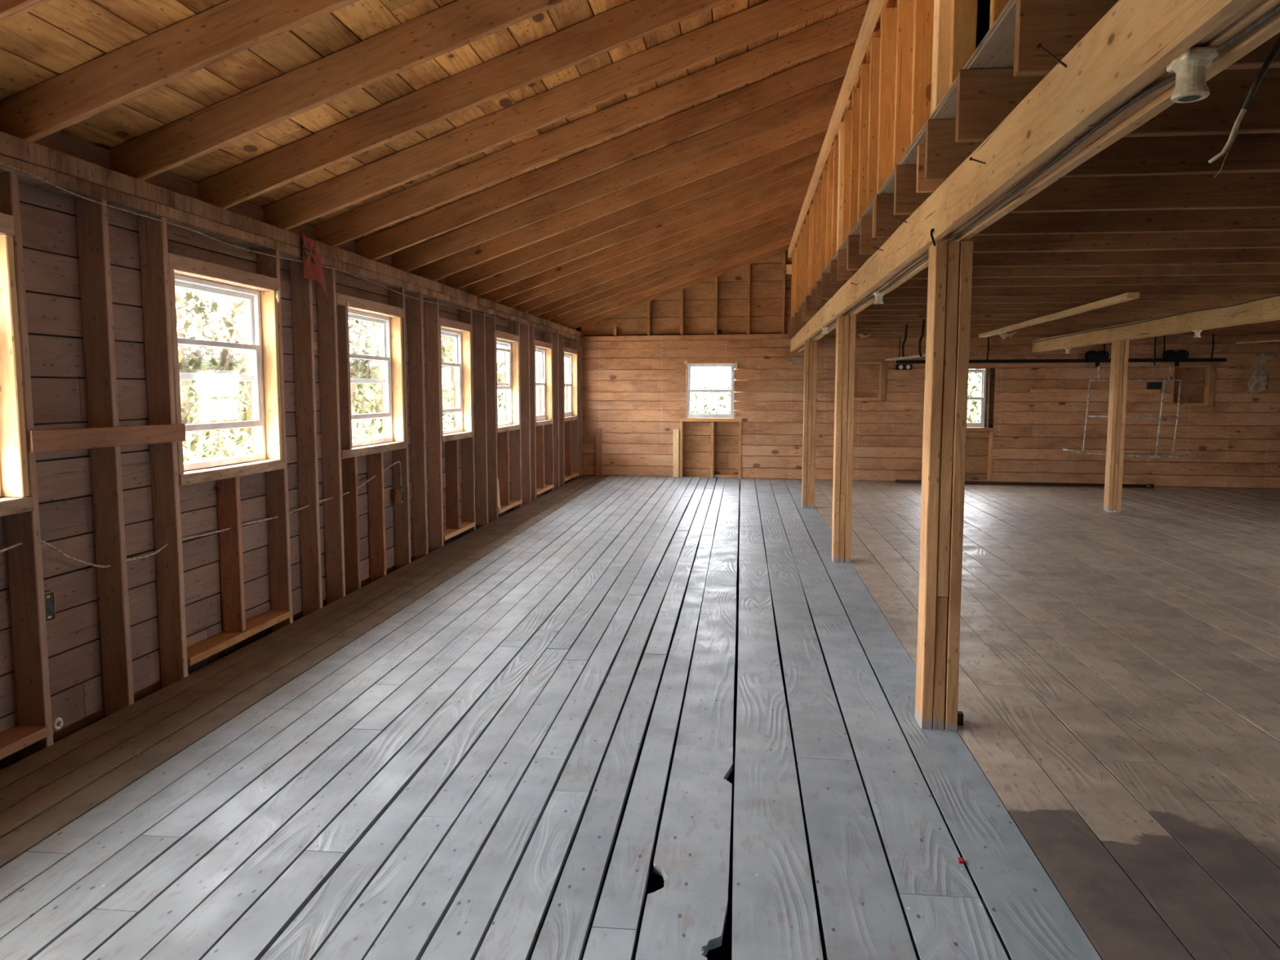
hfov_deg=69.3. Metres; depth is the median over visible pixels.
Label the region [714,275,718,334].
stud
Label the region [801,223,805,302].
stud
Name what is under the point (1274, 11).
cable
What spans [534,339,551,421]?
window
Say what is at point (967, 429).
header
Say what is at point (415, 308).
stud
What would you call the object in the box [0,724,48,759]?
board
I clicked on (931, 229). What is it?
iron hook
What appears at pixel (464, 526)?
board
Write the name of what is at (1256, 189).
joist
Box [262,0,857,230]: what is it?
rafter
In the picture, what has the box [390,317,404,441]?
stud
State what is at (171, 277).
stud
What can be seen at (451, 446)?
stud
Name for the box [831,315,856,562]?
support post
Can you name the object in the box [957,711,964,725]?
block
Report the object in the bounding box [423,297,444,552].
stud
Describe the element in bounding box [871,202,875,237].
block
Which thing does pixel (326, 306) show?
stud
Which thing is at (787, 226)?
rafter
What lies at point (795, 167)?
rafter
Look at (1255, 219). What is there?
joist
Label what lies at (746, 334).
board
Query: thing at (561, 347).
stud
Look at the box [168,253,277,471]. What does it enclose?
window
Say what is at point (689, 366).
window
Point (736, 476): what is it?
plate
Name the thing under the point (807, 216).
stud
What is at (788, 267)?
block
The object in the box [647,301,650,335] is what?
stud
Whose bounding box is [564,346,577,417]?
window
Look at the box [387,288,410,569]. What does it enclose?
stud
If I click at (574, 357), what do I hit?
stud
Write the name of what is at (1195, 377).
boarded recess
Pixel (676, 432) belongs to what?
plank
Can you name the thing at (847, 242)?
block
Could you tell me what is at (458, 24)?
rafter
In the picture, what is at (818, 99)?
rafter
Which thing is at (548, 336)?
stud
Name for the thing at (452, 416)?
shrub
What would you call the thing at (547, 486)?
board
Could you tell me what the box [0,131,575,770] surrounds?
wall
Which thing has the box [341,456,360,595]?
stud
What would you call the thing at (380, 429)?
shrub
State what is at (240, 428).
shrub
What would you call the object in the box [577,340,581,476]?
stud
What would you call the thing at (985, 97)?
joist
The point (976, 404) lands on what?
shrub
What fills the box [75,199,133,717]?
stud
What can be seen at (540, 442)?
stud
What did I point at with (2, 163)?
cable
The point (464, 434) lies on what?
sill
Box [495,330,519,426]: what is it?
window
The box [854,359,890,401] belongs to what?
boarded recess
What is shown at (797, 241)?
stud
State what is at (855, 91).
stud
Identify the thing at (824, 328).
socket
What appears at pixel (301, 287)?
stud
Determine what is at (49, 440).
board
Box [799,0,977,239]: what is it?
wall
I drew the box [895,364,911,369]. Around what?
fixture plate
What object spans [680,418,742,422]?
header
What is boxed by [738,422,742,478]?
stud
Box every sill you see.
[0,496,34,516]
[178,458,285,485]
[341,440,407,458]
[441,431,473,442]
[497,424,520,432]
[535,419,553,426]
[564,416,577,422]
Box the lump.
[275,288,279,302]
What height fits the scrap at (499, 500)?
0.411 m
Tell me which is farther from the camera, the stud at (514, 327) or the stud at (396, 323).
the stud at (514, 327)
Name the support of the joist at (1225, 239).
on the support beam at (1129, 51)
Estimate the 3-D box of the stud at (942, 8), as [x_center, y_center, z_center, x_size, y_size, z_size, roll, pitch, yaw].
[1.298,-2.082,3.904,0.094,1.106,0.106,1,6,6]
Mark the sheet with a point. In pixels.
(312, 262)
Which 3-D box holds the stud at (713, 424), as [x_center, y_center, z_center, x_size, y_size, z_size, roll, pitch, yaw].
[1.297,-0.541,16.523,0.052,1.000,0.146,1,6,12]
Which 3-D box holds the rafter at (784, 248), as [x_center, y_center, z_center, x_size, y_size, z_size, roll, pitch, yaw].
[1.785,-3.738,15.738,6.362,2.399,0.051,1,6,6]
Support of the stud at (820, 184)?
on the floor at (996, 49)
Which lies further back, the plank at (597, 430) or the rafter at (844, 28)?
the plank at (597, 430)
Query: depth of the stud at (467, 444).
10.26 m
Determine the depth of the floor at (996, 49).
3.20 m
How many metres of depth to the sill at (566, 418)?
15.81 m
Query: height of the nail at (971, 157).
0.038 m
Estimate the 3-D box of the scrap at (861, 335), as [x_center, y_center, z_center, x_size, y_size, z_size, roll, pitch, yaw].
[3.584,-2.303,14.845,0.220,0.092,0.025,0,6,4]
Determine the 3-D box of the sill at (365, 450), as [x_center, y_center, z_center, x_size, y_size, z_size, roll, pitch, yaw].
[-2.219,-0.251,7.591,0.145,0.064,1.327,1,6,7]
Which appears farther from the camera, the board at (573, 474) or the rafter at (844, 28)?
the board at (573, 474)
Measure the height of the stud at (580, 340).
2.646 m
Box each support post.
[801,339,817,507]
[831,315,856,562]
[914,241,973,730]
[1103,339,1129,512]
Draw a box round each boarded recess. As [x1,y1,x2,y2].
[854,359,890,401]
[1168,361,1220,407]
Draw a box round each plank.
[595,427,601,475]
[673,429,679,477]
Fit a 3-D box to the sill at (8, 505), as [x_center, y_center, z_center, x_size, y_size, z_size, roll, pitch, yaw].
[-2.720,0.157,3.360,0.144,0.064,1.187,1,6,7]
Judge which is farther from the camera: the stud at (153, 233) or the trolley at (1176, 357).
the trolley at (1176, 357)
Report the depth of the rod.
13.17 m
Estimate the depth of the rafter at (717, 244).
12.97 m
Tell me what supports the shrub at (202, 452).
on the ground
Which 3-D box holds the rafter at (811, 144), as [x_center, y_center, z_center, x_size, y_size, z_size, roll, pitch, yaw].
[1.069,-3.110,9.229,6.363,2.396,0.052,1,6,6]
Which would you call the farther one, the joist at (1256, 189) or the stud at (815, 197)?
the stud at (815, 197)
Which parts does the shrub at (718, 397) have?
stem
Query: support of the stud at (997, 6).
on the floor at (996, 49)
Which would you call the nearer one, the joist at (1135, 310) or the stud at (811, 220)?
the joist at (1135, 310)
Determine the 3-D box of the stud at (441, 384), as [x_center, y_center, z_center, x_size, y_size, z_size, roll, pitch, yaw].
[-2.027,-0.980,9.161,0.131,1.081,0.044,1,6,7]
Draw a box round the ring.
[52,717,62,730]
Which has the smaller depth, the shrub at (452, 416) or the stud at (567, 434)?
the stud at (567, 434)
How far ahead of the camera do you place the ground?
45.26 m
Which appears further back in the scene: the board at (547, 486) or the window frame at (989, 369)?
the window frame at (989, 369)
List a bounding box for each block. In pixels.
[786,264,791,274]
[846,242,858,270]
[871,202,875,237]
[915,144,945,192]
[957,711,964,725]
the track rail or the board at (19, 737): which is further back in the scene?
the track rail
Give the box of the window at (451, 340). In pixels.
[439,316,471,434]
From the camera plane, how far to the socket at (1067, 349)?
13.65 m
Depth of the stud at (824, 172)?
9.54 m
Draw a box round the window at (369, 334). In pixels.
[336,292,403,446]
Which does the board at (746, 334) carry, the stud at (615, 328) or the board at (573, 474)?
the stud at (615, 328)
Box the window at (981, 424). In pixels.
[966,368,986,427]
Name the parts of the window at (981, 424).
sash, sash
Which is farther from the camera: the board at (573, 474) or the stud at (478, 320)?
the board at (573, 474)
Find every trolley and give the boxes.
[1084,350,1109,366]
[1164,349,1188,366]
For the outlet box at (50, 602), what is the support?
attached to the stud at (24, 561)
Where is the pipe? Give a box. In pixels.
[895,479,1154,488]
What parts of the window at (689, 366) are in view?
sash, sash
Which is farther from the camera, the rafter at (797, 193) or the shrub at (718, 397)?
the shrub at (718, 397)
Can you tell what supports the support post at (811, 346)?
on the floor at (608, 717)
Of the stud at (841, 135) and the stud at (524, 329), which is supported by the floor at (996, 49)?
the stud at (841, 135)
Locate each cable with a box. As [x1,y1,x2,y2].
[0,162,497,318]
[0,461,401,568]
[795,4,1279,351]
[1035,294,1279,342]
[1208,36,1279,177]
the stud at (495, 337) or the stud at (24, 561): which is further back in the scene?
the stud at (495, 337)
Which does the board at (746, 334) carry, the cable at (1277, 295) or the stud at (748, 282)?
the stud at (748, 282)
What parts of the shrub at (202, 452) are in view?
stem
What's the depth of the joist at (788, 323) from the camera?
15.25 m
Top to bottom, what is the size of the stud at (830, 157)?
1.106 m
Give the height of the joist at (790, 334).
0.242 m
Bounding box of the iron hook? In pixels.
[930,228,936,246]
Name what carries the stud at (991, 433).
attached to the wall at (634, 385)
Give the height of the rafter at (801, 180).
2.399 m
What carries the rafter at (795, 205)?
on the plate at (88, 180)
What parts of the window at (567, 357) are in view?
glass pane, sash, glass pane, sash, window header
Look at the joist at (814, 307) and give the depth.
9.97 m
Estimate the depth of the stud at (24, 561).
3.98 m
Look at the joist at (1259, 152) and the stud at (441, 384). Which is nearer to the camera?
the joist at (1259, 152)
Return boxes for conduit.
[898,337,900,364]
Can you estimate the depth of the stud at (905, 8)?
4.92 m
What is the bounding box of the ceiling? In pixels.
[0,0,990,255]
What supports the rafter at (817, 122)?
on the plate at (88, 180)
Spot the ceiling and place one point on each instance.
(55, 37)
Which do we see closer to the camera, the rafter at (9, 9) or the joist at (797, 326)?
the rafter at (9, 9)
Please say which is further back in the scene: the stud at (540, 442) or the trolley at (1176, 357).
the trolley at (1176, 357)
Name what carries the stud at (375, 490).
attached to the wall at (48, 219)
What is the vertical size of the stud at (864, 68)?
1.106 m
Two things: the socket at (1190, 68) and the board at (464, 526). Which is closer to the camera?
the socket at (1190, 68)
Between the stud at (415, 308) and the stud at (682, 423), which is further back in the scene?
the stud at (682, 423)
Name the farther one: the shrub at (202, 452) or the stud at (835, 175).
the shrub at (202, 452)
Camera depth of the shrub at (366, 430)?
20.57 m
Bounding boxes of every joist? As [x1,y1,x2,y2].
[787,323,1062,337]
[788,321,1279,336]
[791,317,1279,333]
[794,312,1279,329]
[798,307,1279,325]
[801,302,1177,321]
[805,295,1211,315]
[810,288,1249,311]
[816,280,1279,305]
[821,272,1279,298]
[830,259,1279,288]
[837,248,1279,279]
[847,235,1279,269]
[859,216,1279,254]
[874,193,1279,237]
[893,164,1279,214]
[924,118,1279,180]
[955,67,1279,142]
[1013,0,1279,76]
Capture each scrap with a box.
[497,478,500,508]
[857,333,870,338]
[999,332,1016,339]
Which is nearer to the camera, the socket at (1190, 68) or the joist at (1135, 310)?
the socket at (1190, 68)
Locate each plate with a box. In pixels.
[0,130,582,340]
[713,474,738,478]
[787,0,884,257]
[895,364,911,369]
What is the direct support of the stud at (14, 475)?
on the sill at (8, 505)
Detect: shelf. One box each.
[884,319,925,360]
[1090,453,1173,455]
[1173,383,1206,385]
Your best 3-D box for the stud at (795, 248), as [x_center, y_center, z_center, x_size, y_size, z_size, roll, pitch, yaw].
[2.482,-3.120,14.658,0.093,1.106,0.044,1,6,6]
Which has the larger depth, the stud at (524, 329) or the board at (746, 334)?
the board at (746, 334)
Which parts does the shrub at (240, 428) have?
stem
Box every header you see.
[0,212,14,235]
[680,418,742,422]
[966,428,993,431]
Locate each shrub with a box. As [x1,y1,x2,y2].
[182,426,252,462]
[182,427,252,462]
[351,417,382,441]
[353,417,382,439]
[442,389,505,429]
[690,374,734,413]
[966,373,982,422]
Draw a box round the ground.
[186,383,981,461]
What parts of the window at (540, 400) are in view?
glass pane, sash, glass pane, sash, window header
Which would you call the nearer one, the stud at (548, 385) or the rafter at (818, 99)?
the rafter at (818, 99)
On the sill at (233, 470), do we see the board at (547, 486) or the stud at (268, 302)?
the stud at (268, 302)
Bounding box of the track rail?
[896,334,1226,363]
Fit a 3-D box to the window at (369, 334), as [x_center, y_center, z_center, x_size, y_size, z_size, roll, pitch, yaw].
[-2.232,-0.866,7.534,0.158,1.165,1.327,1,6,7]
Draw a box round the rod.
[1153,336,1156,364]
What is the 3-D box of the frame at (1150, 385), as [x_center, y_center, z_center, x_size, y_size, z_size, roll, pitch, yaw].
[7.095,-0.986,13.358,1.913,1.322,0.233,1,6,6]
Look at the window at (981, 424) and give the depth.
15.53 m
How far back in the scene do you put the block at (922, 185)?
4.09 m
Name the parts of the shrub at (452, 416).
stem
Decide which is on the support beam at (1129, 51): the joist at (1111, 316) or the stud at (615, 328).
the joist at (1111, 316)
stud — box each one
[0,172,53,759]
[0,235,29,497]
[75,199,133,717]
[137,216,188,688]
[168,269,183,474]
[216,476,245,631]
[256,250,293,632]
[259,290,283,459]
[289,260,322,617]
[315,266,345,604]
[336,306,352,448]
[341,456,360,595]
[366,452,386,582]
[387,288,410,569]
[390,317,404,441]
[406,293,427,560]
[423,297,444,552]
[439,325,443,435]
[444,440,459,528]
[458,307,475,535]
[461,332,472,431]
[472,311,488,528]
[484,315,497,523]
[495,337,497,427]
[497,431,509,505]
[508,322,521,511]
[511,342,519,424]
[520,324,531,506]
[528,326,536,501]
[534,345,536,422]
[535,425,544,488]
[543,332,553,493]
[545,349,552,419]
[552,333,559,489]
[558,335,564,487]
[564,372,564,417]
[564,420,571,475]
[569,339,578,480]
[571,354,577,415]
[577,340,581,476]
[580,340,582,475]
[613,326,617,336]
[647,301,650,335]
[679,421,684,477]
[680,288,684,335]
[710,422,715,477]
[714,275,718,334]
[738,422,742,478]
[746,263,751,333]
[781,251,786,333]
[791,253,794,317]
[793,247,796,315]
[795,240,799,311]
[798,231,802,307]
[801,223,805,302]
[804,214,809,297]
[808,204,813,293]
[811,194,817,288]
[815,182,822,282]
[820,169,827,275]
[825,155,833,268]
[831,138,838,259]
[836,121,844,251]
[841,110,851,244]
[848,88,860,233]
[857,63,870,222]
[866,37,879,207]
[876,7,897,193]
[893,0,914,169]
[910,0,933,144]
[930,0,951,115]
[949,0,977,87]
[987,431,993,480]
[989,0,1008,28]
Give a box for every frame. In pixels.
[986,368,991,427]
[1062,364,1202,457]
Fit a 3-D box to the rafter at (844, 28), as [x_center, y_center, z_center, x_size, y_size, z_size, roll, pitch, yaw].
[0.750,-2.830,6.333,6.363,2.396,0.051,1,6,6]
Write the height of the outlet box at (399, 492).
0.130 m
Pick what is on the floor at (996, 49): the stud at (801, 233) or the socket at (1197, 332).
the stud at (801, 233)
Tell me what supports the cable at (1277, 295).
attached to the support beam at (1268, 309)
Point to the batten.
(1138, 391)
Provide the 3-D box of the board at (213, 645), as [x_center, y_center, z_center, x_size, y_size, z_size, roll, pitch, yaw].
[-2.461,0.942,5.620,0.146,0.045,1.126,1,5,7]
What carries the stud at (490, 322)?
attached to the wall at (48, 219)
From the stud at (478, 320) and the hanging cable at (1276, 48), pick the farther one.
the stud at (478, 320)
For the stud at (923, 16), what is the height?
1.106 m
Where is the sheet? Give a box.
[301,231,327,297]
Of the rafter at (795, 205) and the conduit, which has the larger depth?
the conduit
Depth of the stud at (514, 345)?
12.23 m
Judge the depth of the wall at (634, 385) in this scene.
15.83 m
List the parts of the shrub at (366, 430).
stem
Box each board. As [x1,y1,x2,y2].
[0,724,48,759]
[27,423,185,453]
[186,609,291,666]
[443,521,475,541]
[497,499,521,514]
[536,484,554,495]
[564,472,578,481]
[616,333,758,337]
[978,292,1139,337]
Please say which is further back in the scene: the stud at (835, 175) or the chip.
the stud at (835, 175)
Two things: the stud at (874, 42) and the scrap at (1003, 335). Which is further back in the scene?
the scrap at (1003, 335)
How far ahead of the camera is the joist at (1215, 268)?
7.13 m
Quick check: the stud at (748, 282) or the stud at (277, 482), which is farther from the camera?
the stud at (748, 282)
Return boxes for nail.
[969,156,986,164]
[1036,43,1066,68]
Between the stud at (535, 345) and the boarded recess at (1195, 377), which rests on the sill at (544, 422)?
the stud at (535, 345)
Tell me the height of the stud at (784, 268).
1.538 m
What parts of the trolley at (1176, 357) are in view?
plate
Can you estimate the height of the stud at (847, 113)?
1.106 m
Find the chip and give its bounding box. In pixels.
[957,857,964,863]
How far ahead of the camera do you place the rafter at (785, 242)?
15.17 m
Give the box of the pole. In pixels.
[1235,339,1279,344]
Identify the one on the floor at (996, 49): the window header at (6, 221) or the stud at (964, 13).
the stud at (964, 13)
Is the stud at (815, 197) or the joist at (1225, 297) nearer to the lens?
the joist at (1225, 297)
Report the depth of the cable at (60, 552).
4.91 m
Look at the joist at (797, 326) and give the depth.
13.00 m
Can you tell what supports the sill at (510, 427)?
attached to the wall at (48, 219)
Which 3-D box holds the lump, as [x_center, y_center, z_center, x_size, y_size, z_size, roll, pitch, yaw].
[-2.329,-1.187,5.957,0.024,0.101,0.040,-1,6,-9]
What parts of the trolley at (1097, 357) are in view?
plate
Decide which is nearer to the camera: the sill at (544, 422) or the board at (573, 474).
the sill at (544, 422)
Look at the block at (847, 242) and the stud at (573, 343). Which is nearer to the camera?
the block at (847, 242)
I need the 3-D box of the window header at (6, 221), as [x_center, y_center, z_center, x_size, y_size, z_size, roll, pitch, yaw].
[-2.723,-0.994,3.249,0.133,0.086,1.187,1,6,7]
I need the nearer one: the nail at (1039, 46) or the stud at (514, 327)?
the nail at (1039, 46)
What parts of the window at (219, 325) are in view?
glass pane, sash, glass pane, sash, window header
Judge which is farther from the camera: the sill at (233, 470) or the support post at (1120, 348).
the support post at (1120, 348)
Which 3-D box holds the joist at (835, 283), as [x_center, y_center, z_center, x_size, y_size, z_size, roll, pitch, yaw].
[5.920,-1.729,7.532,8.599,0.243,0.050,1,6,6]
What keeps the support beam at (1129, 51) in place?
on the support post at (846, 326)
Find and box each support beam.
[790,0,1279,351]
[1031,296,1279,351]
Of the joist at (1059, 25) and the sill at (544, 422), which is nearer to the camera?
the joist at (1059, 25)
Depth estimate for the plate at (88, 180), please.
5.18 m
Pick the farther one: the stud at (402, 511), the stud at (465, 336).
the stud at (465, 336)
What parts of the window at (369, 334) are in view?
glass pane, sash, glass pane, window header, sash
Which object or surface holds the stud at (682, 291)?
on the board at (746, 334)
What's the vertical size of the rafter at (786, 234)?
2.401 m
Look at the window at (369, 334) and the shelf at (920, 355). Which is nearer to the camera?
the window at (369, 334)
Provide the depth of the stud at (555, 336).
14.78 m
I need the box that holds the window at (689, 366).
[686,363,734,417]
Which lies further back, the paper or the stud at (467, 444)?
the paper
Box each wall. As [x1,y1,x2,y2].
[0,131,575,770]
[575,248,1279,492]
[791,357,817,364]
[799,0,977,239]
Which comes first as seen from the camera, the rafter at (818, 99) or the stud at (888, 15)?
the stud at (888, 15)
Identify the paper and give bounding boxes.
[1246,353,1275,394]
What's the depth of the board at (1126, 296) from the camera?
9.94 m
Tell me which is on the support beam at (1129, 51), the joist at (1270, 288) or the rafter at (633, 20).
the joist at (1270, 288)
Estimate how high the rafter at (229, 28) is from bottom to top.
2.398 m
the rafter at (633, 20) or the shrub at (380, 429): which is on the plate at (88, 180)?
the rafter at (633, 20)
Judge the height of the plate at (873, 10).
0.145 m
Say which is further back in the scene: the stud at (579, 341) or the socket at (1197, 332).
the stud at (579, 341)
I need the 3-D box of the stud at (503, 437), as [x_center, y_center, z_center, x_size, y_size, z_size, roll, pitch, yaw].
[-1.732,-0.151,11.777,0.131,0.941,0.044,1,6,7]
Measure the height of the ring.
0.058 m
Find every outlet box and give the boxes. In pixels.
[44,590,56,622]
[395,488,404,503]
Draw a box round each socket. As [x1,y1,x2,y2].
[821,326,828,334]
[873,291,884,304]
[1065,347,1071,353]
[1166,46,1218,102]
[1192,329,1202,337]
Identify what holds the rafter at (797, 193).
on the plate at (88, 180)
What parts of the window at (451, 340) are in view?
glass pane, sash, glass pane, sash, window header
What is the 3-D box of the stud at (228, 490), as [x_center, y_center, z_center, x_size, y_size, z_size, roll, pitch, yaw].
[-2.467,0.446,5.589,0.131,0.941,0.045,1,6,7]
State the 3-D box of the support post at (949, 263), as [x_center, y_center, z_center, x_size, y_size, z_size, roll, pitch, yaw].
[1.380,0.046,4.219,0.164,2.196,0.160,1,6,6]
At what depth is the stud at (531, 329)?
13.15 m
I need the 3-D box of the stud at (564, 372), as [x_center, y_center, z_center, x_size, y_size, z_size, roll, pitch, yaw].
[-1.308,-1.565,15.229,0.131,1.081,0.045,1,6,7]
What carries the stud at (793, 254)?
on the floor at (996, 49)
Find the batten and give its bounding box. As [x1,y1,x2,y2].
[1030,389,1159,393]
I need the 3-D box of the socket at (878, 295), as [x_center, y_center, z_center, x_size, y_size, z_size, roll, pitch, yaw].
[1.643,-1.252,6.369,0.072,0.084,0.090,1,6,6]
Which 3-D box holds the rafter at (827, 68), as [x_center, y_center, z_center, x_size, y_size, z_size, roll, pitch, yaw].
[0.829,-2.898,7.050,6.362,2.398,0.050,1,6,6]
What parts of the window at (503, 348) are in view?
glass pane, sash, glass pane, sash, window header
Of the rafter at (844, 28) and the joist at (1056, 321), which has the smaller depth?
the rafter at (844, 28)
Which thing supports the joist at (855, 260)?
on the support beam at (1129, 51)
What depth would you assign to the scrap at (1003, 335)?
14.31 m
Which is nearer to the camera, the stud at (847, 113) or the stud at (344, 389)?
the stud at (344, 389)
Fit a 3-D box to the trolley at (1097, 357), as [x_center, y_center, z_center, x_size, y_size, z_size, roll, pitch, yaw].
[7.363,-1.955,14.928,0.338,0.263,0.154,1,6,12]
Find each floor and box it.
[0,475,1279,959]
[786,0,1016,325]
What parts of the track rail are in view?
hanger rod, rail, hanger rod, hanger rod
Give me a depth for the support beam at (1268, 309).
10.14 m
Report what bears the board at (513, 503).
attached to the wall at (48, 219)
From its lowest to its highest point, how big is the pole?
0.122 m
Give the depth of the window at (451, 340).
9.83 m
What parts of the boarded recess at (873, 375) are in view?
frame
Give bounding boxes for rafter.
[0,0,53,24]
[0,0,359,142]
[108,0,569,181]
[197,0,732,209]
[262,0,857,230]
[312,2,880,246]
[354,0,990,260]
[390,19,989,271]
[420,105,844,280]
[444,129,835,288]
[466,151,829,296]
[484,168,823,302]
[501,183,817,307]
[515,196,813,312]
[528,206,809,316]
[539,217,805,319]
[550,226,802,324]
[560,235,799,326]
[568,242,796,328]
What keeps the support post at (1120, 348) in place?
on the floor at (608, 717)
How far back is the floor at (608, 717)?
3.89 m

